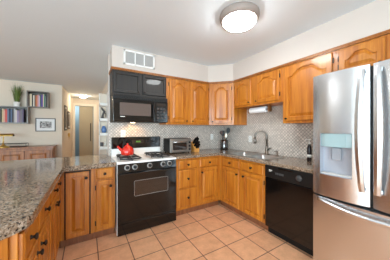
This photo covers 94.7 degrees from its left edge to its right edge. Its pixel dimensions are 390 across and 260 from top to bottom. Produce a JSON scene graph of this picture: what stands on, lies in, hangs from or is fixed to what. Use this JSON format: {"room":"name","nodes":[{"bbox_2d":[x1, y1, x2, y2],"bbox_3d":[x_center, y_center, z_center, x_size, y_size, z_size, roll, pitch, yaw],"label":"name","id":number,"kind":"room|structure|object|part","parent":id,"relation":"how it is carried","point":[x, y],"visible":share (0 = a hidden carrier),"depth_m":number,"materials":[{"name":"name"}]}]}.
{"room":"kitchen","nodes":[
{"label":"kitchen","id":0,"kind":"room"},
{"bbox_2d":[0,79,61,157],"bbox_3d":[-5.114,0.081,3.877,3.640,2.476,0.120,0,0,-31],"label":"wall","id":1,"kind":"structure","parent":0,"point":[23,133],"depth_m":4.46,"materials":[{"name":"beige paint"}]},
{"bbox_2d":[0,106,29,123],"bbox_3d":[-4.268,-0.328,4.187,0.610,0.390,0.219,0,0,-31],"label":"shelf box","id":2,"kind":"object","parent":1,"relation":"attached to","point":[27,109],"visible":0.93,"depth_m":4.25,"materials":[{"name":"grey wood"}]},
{"bbox_2d":[9,83,24,106],"bbox_3d":[-4.194,-0.818,4.229,0.327,0.590,0.205,0,0,-31],"label":"potted grass","id":3,"kind":"object","parent":2,"relation":"on","point":[16,94],"depth_m":4.20,"materials":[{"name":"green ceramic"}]},
{"bbox_2d":[13,102,20,106],"bbox_3d":[-4.186,-0.581,4.226,0.120,0.116,0.120,0,0,-31],"label":"pot","id":4,"kind":"object","parent":3,"relation":"on","point":[17,104],"depth_m":4.19,"materials":[{"name":"white ceramic"}]},
{"bbox_2d":[22,109,24,122],"bbox_3d":[-4.071,-0.313,4.270,0.026,0.314,0.146,0,0,-31],"label":"book","id":5,"kind":"object","parent":2,"relation":"in","point":[23,110],"visible":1,"depth_m":4.22,"materials":[{"name":"purple paper"}]},
{"bbox_2d":[27,90,49,108],"bbox_3d":[-3.857,-0.721,4.435,0.400,0.390,0.219,0,0,-31],"label":"shelf box","id":6,"kind":"object","parent":1,"relation":"attached to","point":[39,93],"visible":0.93,"depth_m":4.43,"materials":[{"name":"grey wood"}]},
{"bbox_2d":[35,118,55,130],"bbox_3d":[-3.806,-0.111,4.582,0.400,0.335,0.021,0,0,-31],"label":"framed picture","id":7,"kind":"object","parent":1,"relation":"attached to","point":[41,124],"visible":1,"depth_m":4.58,"materials":[{"name":"black"}]},
{"bbox_2d":[40,121,51,127],"bbox_3d":[-3.806,-0.111,4.583,0.234,0.169,0.001,0,0,-31],"label":"print","id":8,"kind":"object","parent":7,"relation":"attached to","point":[43,124],"depth_m":4.58},
{"bbox_2d":[62,86,71,156],"bbox_3d":[-4.111,0.081,5.699,0.145,2.476,2.202,0,0,-28],"label":"wall","id":9,"kind":"structure","parent":0,"point":[66,98],"depth_m":5.61,"materials":[{"name":"beige paint"}]},
{"bbox_2d":[64,105,66,130],"bbox_3d":[-3.780,-0.321,5.263,0.021,0.720,0.420,0,0,-28],"label":"framed picture","id":10,"kind":"object","parent":9,"relation":"attached to","point":[65,106],"visible":1,"depth_m":5.20,"materials":[{"name":"black"}]},
{"bbox_2d":[65,109,66,127],"bbox_3d":[-3.781,-0.321,5.262,0.001,0.550,0.250,0,0,-28],"label":"print","id":11,"kind":"object","parent":10,"relation":"attached to","point":[65,109],"depth_m":5.28,"materials":[{"name":"beige paper"}]},
{"bbox_2d":[68,111,69,128],"bbox_3d":[-4.079,-0.286,5.817,0.021,0.550,0.420,0,0,-28],"label":"framed picture","id":12,"kind":"object","parent":9,"relation":"attached to","point":[68,111],"visible":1,"depth_m":5.65,"materials":[{"name":"black"}]},
{"bbox_2d":[75,106,88,155],"bbox_3d":[-4.585,0.119,7.465,2.250,2.600,1.080,0,0,-31],"label":"wall","id":13,"kind":"structure","parent":0,"point":[76,107],"depth_m":7.71,"materials":[{"name":"blue paint"}]},
{"bbox_2d":[72,98,98,154],"bbox_3d":[-4.220,0.081,6.984,1.220,2.476,0.120,0,0,-31],"label":"wall","id":14,"kind":"structure","parent":0,"point":[74,100],"depth_m":7.06,"materials":[{"name":"beige paint"}]},
{"bbox_2d":[72,103,96,156],"bbox_3d":[-4.223,0.174,6.898,0.795,2.290,0.025,0,0,-31],"label":"door frame","id":15,"kind":"structure","parent":14,"relation":"attached to","point":[73,104],"depth_m":6.83,"materials":[{"name":"beige paint"}]},
{"bbox_2d":[79,106,92,155],"bbox_3d":[-4.231,0.214,6.983,0.450,2.190,0.070,0,0,-31],"label":"door","id":16,"kind":"structure","parent":14,"relation":"in","point":[85,113],"depth_m":6.97,"materials":[{"name":"beige paint"}]},
{"bbox_2d":[102,80,107,93],"bbox_3d":[-2.493,0.081,5.068,0.120,2.476,4.944,0,0,-31],"label":"wall","id":17,"kind":"structure","parent":0,"point":[105,90],"depth_m":4.46,"materials":[{"name":"beige paint"}]},
{"bbox_2d":[108,53,214,155],"bbox_3d":[-0.331,0.081,3.410,2.383,2.476,0.130,0,0,-31],"label":"wall","id":18,"kind":"structure","parent":0,"point":[108,53],"depth_m":2.75,"materials":[{"name":"beige paint"}]},
{"bbox_2d":[110,69,165,97],"bbox_3d":[-0.871,-0.652,2.786,0.787,0.342,0.379,0,0,-31],"label":"upper cabinet","id":19,"kind":"object","parent":18,"relation":"attached to","point":[121,82],"visible":0.97,"depth_m":2.62,"materials":[{"name":"black paint"}]},
{"bbox_3d":[-0.962,-0.657,2.549,0.363,0.292,0.020,0,0,-31],"label":"door","id":20,"kind":"part","parent":19,"relation":"part of","materials":[{"name":"black paint"}]},
{"bbox_3d":[-0.620,-0.657,2.756,0.363,0.292,0.020,0,0,-31],"label":"door","id":21,"kind":"part","parent":19,"relation":"part of","materials":[{"name":"black paint"}]},
{"bbox_2d":[108,29,389,83],"bbox_3d":[0.528,-0.839,2.488,3.594,0.032,1.402,0,0,23],"label":"trim","id":22,"kind":"structure","parent":19,"relation":"on","point":[385,32],"depth_m":2.44,"materials":[{"name":"brown wood"}]},
{"bbox_2d":[110,94,167,122],"bbox_3d":[-0.847,-0.287,2.747,0.780,0.384,0.447,0,0,-31],"label":"microwave oven","id":23,"kind":"object","parent":18,"relation":"attached to","point":[123,108],"visible":1,"depth_m":2.58,"materials":[{"name":"black metal"}]},
{"bbox_3d":[-0.857,-0.260,2.550,0.560,0.307,0.025,0,0,-31],"label":"door","id":24,"kind":"part","parent":23,"relation":"part of","materials":[{"name":"black glass"}]},
{"bbox_3d":[-0.522,-0.260,2.753,0.216,0.307,0.023,0,0,-31],"label":"control panel","id":25,"kind":"part","parent":23,"relation":"part of","materials":[{"name":"black plastic"}]},
{"bbox_2d":[109,121,223,155],"bbox_3d":[-0.338,0.137,3.323,2.261,0.536,0.010,0,0,-31],"label":"backsplash","id":26,"kind":"structure","parent":18,"relation":"attached to","point":[203,132],"depth_m":3.24,"materials":[{"name":"tile"}]},
{"bbox_2d":[121,130,125,136],"bbox_3d":[-1.133,0.069,2.833,0.074,0.116,0.008,0,0,-31],"label":"wall outlet","id":27,"kind":"object","parent":26,"relation":"attached to","point":[123,132],"visible":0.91,"depth_m":2.83,"materials":[{"name":"white plastic"}]},
{"bbox_2d":[159,78,208,124],"bbox_3d":[-0.173,-0.450,3.200,0.833,0.747,0.368,0,0,-31],"label":"upper cabinet","id":28,"kind":"object","parent":18,"relation":"attached to","point":[188,101],"visible":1,"depth_m":3.04,"materials":[{"name":"brown wood"}]},
{"bbox_3d":[-0.268,-0.455,2.968,0.339,0.697,0.020,0,0,-31],"label":"door","id":29,"kind":"part","parent":28,"relation":"part of","materials":[{"name":"brown wood"}]},
{"bbox_3d":[0.085,-0.455,3.180,0.368,0.697,0.020,0,0,-31],"label":"door","id":30,"kind":"part","parent":28,"relation":"part of","materials":[{"name":"brown wood"}]},
{"bbox_2d":[209,83,246,125],"bbox_3d":[0.528,-0.450,3.461,0.634,0.747,0.644,0,0,-31],"label":"upper cabinet","id":31,"kind":"object","parent":18,"relation":"attached to","point":[222,112],"visible":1,"depth_m":3.23,"materials":[{"name":"brown wood"}]},
{"bbox_3d":[0.471,-0.455,3.229,0.356,0.697,0.020,0,0,15],"label":"door","id":32,"kind":"part","parent":31,"relation":"part of","materials":[{"name":"brown wood"}]},
{"bbox_2d":[56,200,312,259],"bbox_3d":[-2.118,1.369,1.934,6.968,0.100,11.100,0,0,-31],"label":"floor","id":33,"kind":"structure","parent":0,"point":[217,232],"depth_m":2.09,"materials":[{"name":"tile"}]},
{"bbox_2d":[0,238,7,259],"bbox_3d":[-1.486,0.890,1.330,0.597,0.858,2.268,0,0,-31],"label":"peninsula panel","id":34,"kind":"object","parent":33,"relation":"on","point":[3,243],"visible":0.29,"depth_m":0.75,"materials":[{"name":"brown wood"}]},
{"bbox_2d":[0,145,56,160],"bbox_3d":[-4.297,0.862,3.984,1.910,0.915,0.510,0,0,-31],"label":"sideboard","id":35,"kind":"object","parent":33,"relation":"on","point":[34,151],"visible":0.4,"depth_m":4.05,"materials":[{"name":"brown wood"}]},
{"bbox_2d":[0,134,13,147],"bbox_3d":[-4.143,0.252,3.878,0.335,0.305,0.210,0,0,-31],"label":"desk lamp","id":36,"kind":"object","parent":35,"relation":"on","point":[3,145],"visible":1,"depth_m":3.87,"materials":[{"name":"gold metal"}]},
{"bbox_3d":[-3.991,0.844,3.911,0.420,0.710,0.020,0,0,-31],"label":"door","id":37,"kind":"part","parent":35,"relation":"part of","materials":[{"name":"brown wood"}]},
{"bbox_2d":[0,143,28,146],"bbox_3d":[-4.402,0.367,4.002,1.000,0.075,0.210,0,0,-31],"label":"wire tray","id":38,"kind":"object","parent":35,"relation":"on","point":[4,143],"visible":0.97,"depth_m":4.16,"materials":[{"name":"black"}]},
{"bbox_3d":[-3.606,0.844,4.144,0.420,0.710,0.020,0,0,-31],"label":"door","id":39,"kind":"part","parent":35,"relation":"part of","materials":[{"name":"brown wood"}]},
{"bbox_2d":[8,195,50,259],"bbox_3d":[-1.198,0.889,0.948,0.650,0.859,0.690,0,0,-31],"label":"base cabinet","id":40,"kind":"object","parent":33,"relation":"on","point":[32,243],"visible":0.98,"depth_m":0.97,"materials":[{"name":"brown wood"}]},
{"bbox_3d":[-0.855,0.546,0.930,0.020,0.145,0.275,0,0,-31],"label":"drawer","id":41,"kind":"part","parent":40,"relation":"part of","materials":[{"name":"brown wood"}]},
{"bbox_3d":[-0.855,0.921,0.930,0.020,0.565,0.275,0,0,-31],"label":"door","id":42,"kind":"part","parent":40,"relation":"part of","materials":[{"name":"brown wood"}]},
{"bbox_3d":[-0.816,0.546,0.915,0.030,0.033,0.033,0,0,-31],"label":"knob","id":43,"kind":"part","parent":40,"relation":"part of","materials":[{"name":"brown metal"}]},
{"bbox_3d":[-0.889,0.709,1.035,0.030,0.033,0.033,0,0,-31],"label":"knob","id":44,"kind":"part","parent":40,"relation":"part of","materials":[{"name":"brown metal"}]},
{"bbox_3d":[-1.034,0.546,1.228,0.020,0.145,0.340,0,0,-31],"label":"drawer","id":45,"kind":"part","parent":40,"relation":"part of","materials":[{"name":"brown wood"}]},
{"bbox_3d":[-1.034,0.921,1.228,0.020,0.565,0.340,0,0,-31],"label":"door","id":46,"kind":"part","parent":40,"relation":"part of","materials":[{"name":"brown wood"}]},
{"bbox_2d":[48,180,61,259],"bbox_3d":[-1.544,0.889,1.522,0.650,0.859,0.647,0,0,-31],"label":"base cabinet","id":47,"kind":"object","parent":33,"relation":"on","point":[55,202],"visible":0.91,"depth_m":1.61,"materials":[{"name":"brown wood"}]},
{"bbox_3d":[-1.215,0.911,1.529,0.020,0.585,0.285,0,0,-31],"label":"door","id":48,"kind":"part","parent":47,"relation":"part of","materials":[{"name":"brown wood"}]},
{"bbox_3d":[-1.215,0.536,1.529,0.020,0.125,0.285,0,0,-31],"label":"drawer","id":49,"kind":"part","parent":47,"relation":"part of","materials":[{"name":"brown wood"}]},
{"bbox_3d":[-1.355,0.911,1.760,0.020,0.585,0.235,0,0,-31],"label":"door","id":50,"kind":"part","parent":47,"relation":"part of","materials":[{"name":"brown wood"}]},
{"bbox_2d":[0,154,115,240],"bbox_3d":[-1.448,0.432,1.442,1.608,0.054,2.475,0,0,-31],"label":"countertop","id":51,"kind":"structure","parent":47,"relation":"on","point":[26,185],"depth_m":1.36,"materials":[{"name":"stone"}]},
{"bbox_2d":[59,169,93,247],"bbox_3d":[-1.474,0.889,2.265,0.333,0.859,0.650,0,0,-31],"label":"base cabinet","id":52,"kind":"object","parent":33,"relation":"on","point":[76,191],"visible":0.88,"depth_m":2.02,"materials":[{"name":"brown wood"}]},
{"bbox_3d":[-1.321,0.844,2.025,0.223,0.720,0.020,0,0,-31],"label":"door","id":53,"kind":"part","parent":52,"relation":"part of","materials":[{"name":"brown wood"}]},
{"bbox_2d":[99,92,107,154],"bbox_3d":[-2.090,0.244,4.111,0.174,2.150,0.300,0,0,-31],"label":"display shelf","id":54,"kind":"object","parent":33,"relation":"on","point":[103,98],"visible":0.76,"depth_m":4.20,"materials":[{"name":"beige paint"}]},
{"bbox_3d":[-2.217,0.244,4.172,0.018,2.150,0.035,0,0,-31],"label":"post","id":55,"kind":"part","parent":54,"relation":"part of","materials":[{"name":"white paint"}]},
{"bbox_3d":[-2.163,0.244,4.234,0.174,2.150,0.015,0,0,-31],"label":"panel","id":56,"kind":"part","parent":54,"relation":"part of","materials":[{"name":"beige paint"}]},
{"bbox_2d":[101,107,105,117],"bbox_3d":[-2.088,-0.369,4.089,0.125,0.254,0.090,0,0,-31],"label":"figurine","id":57,"kind":"object","parent":54,"relation":"on","point":[102,109],"visible":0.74,"depth_m":4.07,"materials":[{"name":"grey paint"}]},
{"bbox_2d":[101,126,106,132],"bbox_3d":[-2.077,0.005,4.096,0.109,0.155,0.109,0,0,-31],"label":"ginger jar","id":58,"kind":"object","parent":54,"relation":"on","point":[103,129],"visible":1,"depth_m":4.06,"materials":[{"name":"blue ceramic"}]},
{"bbox_3d":[-2.020,0.244,4.145,0.020,2.150,0.285,0,0,-31],"label":"panel","id":59,"kind":"part","parent":54,"relation":"part of","materials":[{"name":"white paint"}]},
{"bbox_2d":[94,167,114,238],"bbox_3d":[-1.233,0.889,2.410,0.226,0.859,0.650,0,0,-31],"label":"base cabinet","id":60,"kind":"object","parent":33,"relation":"on","point":[104,178],"visible":0.91,"depth_m":2.16,"materials":[{"name":"brown wood"}]},
{"bbox_3d":[-1.086,0.531,2.166,0.185,0.125,0.020,0,0,-31],"label":"drawer","id":61,"kind":"part","parent":60,"relation":"part of","materials":[{"name":"brown wood"}]},
{"bbox_3d":[-1.086,0.904,2.166,0.185,0.580,0.020,0,0,-31],"label":"door","id":62,"kind":"part","parent":60,"relation":"part of","materials":[{"name":"brown wood"}]},
{"bbox_2d":[111,136,175,236],"bbox_3d":[-0.760,0.722,2.638,0.796,1.195,0.696,0,0,-31],"label":"gas stove","id":63,"kind":"object","parent":33,"relation":"on","point":[145,180],"visible":0.97,"depth_m":2.38,"materials":[{"name":"black metal"}]},
{"bbox_2d":[117,138,133,155],"bbox_3d":[-0.991,0.246,2.555,0.239,0.241,0.179,0,0,-31],"label":"kettle","id":64,"kind":"object","parent":63,"relation":"on","point":[127,149],"visible":1,"depth_m":2.51,"materials":[{"name":"red metal"}]},
{"bbox_2d":[112,153,175,164],"bbox_3d":[-0.757,0.420,2.632,0.796,0.027,0.590,0,0,-31],"label":"cooktop","id":65,"kind":"object","parent":63,"relation":"in","point":[145,158],"depth_m":2.47,"materials":[{"name":"white metal"}]},
{"bbox_3d":[-0.607,1.228,2.383,0.780,0.158,0.032,0,0,-31],"label":"storage drawer","id":66,"kind":"part","parent":63,"relation":"part of","materials":[{"name":"black metal"}]},
{"bbox_3d":[-0.608,0.840,2.384,0.780,0.612,0.028,0,0,-31],"label":"oven door","id":67,"kind":"part","parent":63,"relation":"part of","materials":[{"name":"black metal"}]},
{"bbox_3d":[-0.609,0.484,2.386,0.780,0.098,0.028,0,0,-31],"label":"control panel","id":68,"kind":"part","parent":63,"relation":"part of","materials":[{"name":"black metal"}]},
{"bbox_3d":[-0.591,0.555,2.356,0.728,0.024,0.038,0,0,-31],"label":"handle","id":69,"kind":"part","parent":63,"relation":"part of","materials":[{"name":"black"}]},
{"bbox_3d":[-0.571,0.751,2.387,0.459,0.199,0.006,0,0,-31],"label":"window trim","id":70,"kind":"part","parent":63,"relation":"part of","materials":[{"name":"silver metal"}]},
{"bbox_2d":[176,157,197,215],"bbox_3d":[-0.263,0.881,2.994,0.390,0.876,0.648,0,0,-31],"label":"base cabinet","id":71,"kind":"object","parent":33,"relation":"on","point":[186,169],"visible":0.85,"depth_m":2.74,"materials":[{"name":"brown wood"}]},
{"bbox_3d":[-0.110,1.042,2.755,0.315,0.265,0.020,0,0,-31],"label":"drawer","id":72,"kind":"part","parent":71,"relation":"part of","materials":[{"name":"brown wood"}]},
{"bbox_3d":[-0.110,0.754,2.755,0.315,0.270,0.020,0,0,-31],"label":"drawer","id":73,"kind":"part","parent":71,"relation":"part of","materials":[{"name":"brown wood"}]},
{"bbox_3d":[-0.110,0.541,2.755,0.315,0.125,0.020,0,0,-31],"label":"drawer","id":74,"kind":"part","parent":71,"relation":"part of","materials":[{"name":"brown wood"}]},
{"bbox_2d":[196,155,219,210],"bbox_3d":[0.098,0.881,3.211,0.452,0.876,0.648,0,0,-31],"label":"base cabinet","id":75,"kind":"object","parent":33,"relation":"on","point":[209,166],"visible":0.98,"depth_m":2.95,"materials":[{"name":"brown wood"}]},
{"bbox_3d":[0.222,0.541,2.954,0.340,0.125,0.020,0,0,-31],"label":"drawer","id":76,"kind":"part","parent":75,"relation":"part of","materials":[{"name":"brown wood"}]},
{"bbox_3d":[0.222,0.901,2.954,0.340,0.565,0.020,0,0,-31],"label":"door","id":77,"kind":"part","parent":75,"relation":"part of","materials":[{"name":"brown wood"}]},
{"bbox_2d":[220,155,267,229],"bbox_3d":[0.890,0.881,2.867,0.648,0.876,0.970,0,0,-31],"label":"base cabinet","id":78,"kind":"object","parent":33,"relation":"on","point":[242,182],"visible":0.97,"depth_m":2.61,"materials":[{"name":"brown wood"}]},
{"bbox_3d":[0.568,0.911,2.851,0.020,0.595,0.355,0,0,-31],"label":"door","id":79,"kind":"part","parent":78,"relation":"part of","materials":[{"name":"brown wood"}]},
{"bbox_3d":[0.571,0.536,2.846,0.020,0.125,0.367,0,0,-31],"label":"drawer","id":80,"kind":"part","parent":78,"relation":"part of","materials":[{"name":"brown wood"}]},
{"bbox_2d":[162,148,312,172],"bbox_3d":[0.565,0.424,2.617,1.444,0.038,2.130,0,0,-31],"label":"countertop","id":81,"kind":"structure","parent":78,"relation":"on","point":[299,164],"depth_m":2.56,"materials":[{"name":"stone"}]},
{"bbox_2d":[164,138,190,153],"bbox_3d":[-0.302,0.282,3.121,0.393,0.246,0.342,0,0,-31],"label":"toaster oven","id":82,"kind":"object","parent":81,"relation":"on","point":[171,145],"visible":1,"depth_m":3.00,"materials":[{"name":"silver metal"}]},
{"bbox_3d":[-0.253,0.285,2.992,0.305,0.170,0.010,0,0,-31],"label":"door","id":83,"kind":"part","parent":82,"relation":"part of","materials":[{"name":"grey metal"}]},
{"bbox_2d":[191,142,198,151],"bbox_3d":[-0.001,0.317,3.248,0.100,0.176,0.145,0,0,-31],"label":"knife block","id":84,"kind":"object","parent":81,"relation":"on","point":[193,149],"visible":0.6,"depth_m":3.20,"materials":[{"name":"brown wood"}]},
{"bbox_2d":[220,140,227,149],"bbox_3d":[0.582,0.310,3.579,0.156,0.190,0.156,0,0,-31],"label":"utensil crock","id":85,"kind":"object","parent":81,"relation":"on","point":[223,143],"visible":0.91,"depth_m":3.51,"materials":[{"name":"silver metal"}]},
{"bbox_2d":[230,152,282,159],"bbox_3d":[0.912,0.491,2.797,0.388,0.176,0.768,0,0,-31],"label":"sink","id":86,"kind":"object","parent":81,"relation":"in","point":[247,154],"visible":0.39,"depth_m":2.83,"materials":[{"name":"silver metal"}]},
{"bbox_3d":[0.813,0.491,2.962,0.388,0.176,0.383,0,0,-31],"label":"bowl","id":87,"kind":"part","parent":86,"relation":"part of","materials":[{"name":"silver metal"}]},
{"bbox_3d":[1.012,0.491,2.632,0.388,0.176,0.383,0,0,-31],"label":"bowl","id":88,"kind":"part","parent":86,"relation":"part of","materials":[{"name":"silver metal"}]},
{"bbox_2d":[253,130,270,154],"bbox_3d":[1.091,0.210,2.889,0.283,0.390,0.119,0,0,37],"label":"kitchen faucet","id":89,"kind":"object","parent":81,"relation":"on","point":[264,132],"visible":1,"depth_m":2.87,"materials":[{"name":"silver metal"}]},
{"bbox_3d":[1.064,0.157,2.907,0.207,0.283,0.031,0,0,17],"label":"spout","id":90,"kind":"part","parent":89,"relation":"part of","materials":[{"name":"silver metal"}]},
{"bbox_2d":[305,139,311,161],"bbox_3d":[1.425,0.266,2.254,0.085,0.279,0.054,0,0,-31],"label":"pump bottle","id":91,"kind":"object","parent":81,"relation":"on","point":[309,148],"visible":1,"depth_m":2.25,"materials":[{"name":"black plastic"}]},
{"bbox_3d":[0.786,0.536,2.489,0.020,0.125,0.386,0,0,-31],"label":"drawer","id":92,"kind":"part","parent":78,"relation":"part of","materials":[{"name":"brown wood"}]},
{"bbox_3d":[0.792,0.911,2.479,0.020,0.595,0.363,0,0,-31],"label":"door","id":93,"kind":"part","parent":78,"relation":"part of","materials":[{"name":"brown wood"}]},
{"bbox_2d":[265,164,314,255],"bbox_3d":[1.289,0.884,2.178,0.620,0.870,0.600,0,0,-31],"label":"dishwasher","id":94,"kind":"object","parent":33,"relation":"on","point":[288,192],"visible":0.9,"depth_m":2.00,"materials":[{"name":"black metal"}]},
{"bbox_3d":[1.051,0.524,2.034,0.033,0.146,0.590,0,0,-31],"label":"control panel","id":95,"kind":"part","parent":94,"relation":"part of","materials":[{"name":"black"}]},
{"bbox_3d":[1.109,1.274,2.069,0.020,0.090,0.600,0,0,-31],"label":"toe panel","id":96,"kind":"part","parent":94,"relation":"part of","materials":[{"name":"black metal"}]},
{"bbox_2d":[313,59,389,259],"bbox_3d":[1.577,0.419,1.490,0.841,1.800,0.798,0,0,-31],"label":"refrigerator","id":97,"kind":"object","parent":33,"relation":"on","point":[351,106],"visible":1,"depth_m":1.40,"materials":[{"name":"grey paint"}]},
{"bbox_3d":[1.219,0.050,1.513,0.110,1.062,0.390,0,0,-31],"label":"door","id":98,"kind":"part","parent":97,"relation":"part of","materials":[{"name":"silver metal"}]},
{"bbox_3d":[1.320,0.928,1.336,0.120,0.662,0.798,0,0,-31],"label":"freezer drawer","id":99,"kind":"part","parent":97,"relation":"part of","materials":[{"name":"silver metal"}]},
{"bbox_3d":[1.260,0.631,1.300,0.101,0.062,0.716,0,0,-31],"label":"handle","id":100,"kind":"part","parent":97,"relation":"part of","materials":[{"name":"silver metal"}]},
{"bbox_3d":[1.245,0.011,1.341,0.095,0.915,0.048,0,0,-14],"label":"handle","id":101,"kind":"part","parent":97,"relation":"part of","materials":[{"name":"silver metal"}]},
{"bbox_3d":[1.289,0.011,1.267,0.048,0.915,0.095,0,0,42],"label":"handle","id":102,"kind":"part","parent":97,"relation":"part of","materials":[{"name":"silver metal"}]},
{"bbox_3d":[1.429,0.050,1.164,0.110,1.062,0.390,0,0,-31],"label":"door","id":103,"kind":"part","parent":97,"relation":"part of","materials":[{"name":"silver metal"}]},
{"bbox_2d":[0,0,375,99],"bbox_3d":[-2.118,-1.207,1.934,6.968,0.100,11.100,0,0,-31],"label":"ceiling","id":104,"kind":"structure","parent":0,"point":[66,43],"depth_m":2.11,"materials":[{"name":"white paint"}]},
{"bbox_2d":[220,1,259,31],"bbox_3d":[0.449,-1.095,1.823,0.396,0.123,0.396,0,0,-31],"label":"ceiling lamp","id":105,"kind":"object","parent":104,"relation":"attached to","point":[238,16],"visible":1,"depth_m":1.72,"materials":[{"name":"white glass"}]},
{"bbox_2d":[223,11,255,31],"bbox_3d":[0.449,-1.065,1.823,0.330,0.061,0.330,0,0,-31],"label":"diffuser","id":106,"kind":"object","parent":105,"relation":"attached to","point":[233,21],"depth_m":1.75,"materials":[{"name":"white glass"}]},
{"bbox_2d":[109,0,389,83],"bbox_3d":[0.550,-1.006,1.864,2.270,0.301,3.426,0,0,-31],"label":"soffit","id":107,"kind":"structure","parent":104,"relation":"attached to","point":[372,18],"depth_m":2.33,"materials":[{"name":"beige paint"}]},
{"bbox_2d":[124,49,154,69],"bbox_3d":[-0.815,-1.026,2.654,0.451,0.214,0.012,0,0,-31],"label":"wall vent","id":108,"kind":"object","parent":107,"relation":"attached to","point":[133,58],"visible":1,"depth_m":2.65,"materials":[{"name":"white metal"}]},
{"bbox_3d":[2.193,0.081,1.453,0.120,2.476,5.826,0,0,-31],"label":"wall","id":109,"kind":"structure","parent":0,"visible":0},
{"bbox_2d":[234,67,282,108],"bbox_3d":[1.049,-0.595,2.857,0.367,0.457,0.925,0,0,-31],"label":"upper cabinet","id":110,"kind":"object","parent":109,"relation":"attached to","point":[266,88],"visible":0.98,"depth_m":2.68,"materials":[{"name":"brown wood"}]},
{"bbox_3d":[0.788,-0.600,3.000,0.020,0.407,0.360,0,0,-31],"label":"door","id":111,"kind":"part","parent":110,"relation":"part of","materials":[{"name":"brown wood"}]},
{"bbox_2d":[248,105,271,112],"bbox_3d":[1.025,-0.316,2.871,0.070,0.100,0.414,0,0,-31],"label":"paper towel holder","id":112,"kind":"object","parent":110,"relation":"attached to","point":[269,108],"visible":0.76,"depth_m":2.73,"materials":[{"name":"brown wood"}]},
{"bbox_2d":[249,106,267,113],"bbox_3d":[1.018,-0.306,2.884,0.093,0.093,0.320,0,0,-31],"label":"paper towel roll","id":113,"kind":"object","parent":112,"relation":"on","point":[256,109],"visible":0.94,"depth_m":2.83,"materials":[{"name":"white paper"}]},
{"bbox_3d":[1.031,-0.600,2.596,0.020,0.407,0.402,0,0,-31],"label":"door","id":114,"kind":"part","parent":110,"relation":"part of","materials":[{"name":"brown wood"}]},
{"bbox_2d":[224,105,312,159],"bbox_3d":[1.262,-0.028,2.871,0.010,0.866,2.416,0,0,-31],"label":"backsplash","id":115,"kind":"structure","parent":109,"relation":"attached to","point":[284,138],"depth_m":2.87,"materials":[{"name":"tile"}]},
{"bbox_2d":[283,51,335,123],"bbox_3d":[1.441,-0.450,2.206,0.367,0.747,0.592,0,0,-31],"label":"upper cabinet","id":116,"kind":"object","parent":109,"relation":"attached to","point":[297,77],"visible":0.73,"depth_m":2.16,"materials":[{"name":"brown wood"}]},
{"bbox_2d":[336,34,389,70],"bbox_3d":[1.811,-0.674,1.592,0.367,0.297,0.840,0,0,-31],"label":"upper cabinet","id":117,"kind":"object","parent":109,"relation":"attached to","point":[375,50],"visible":0.72,"depth_m":1.68,"materials":[{"name":"brown wood"}]}
]}

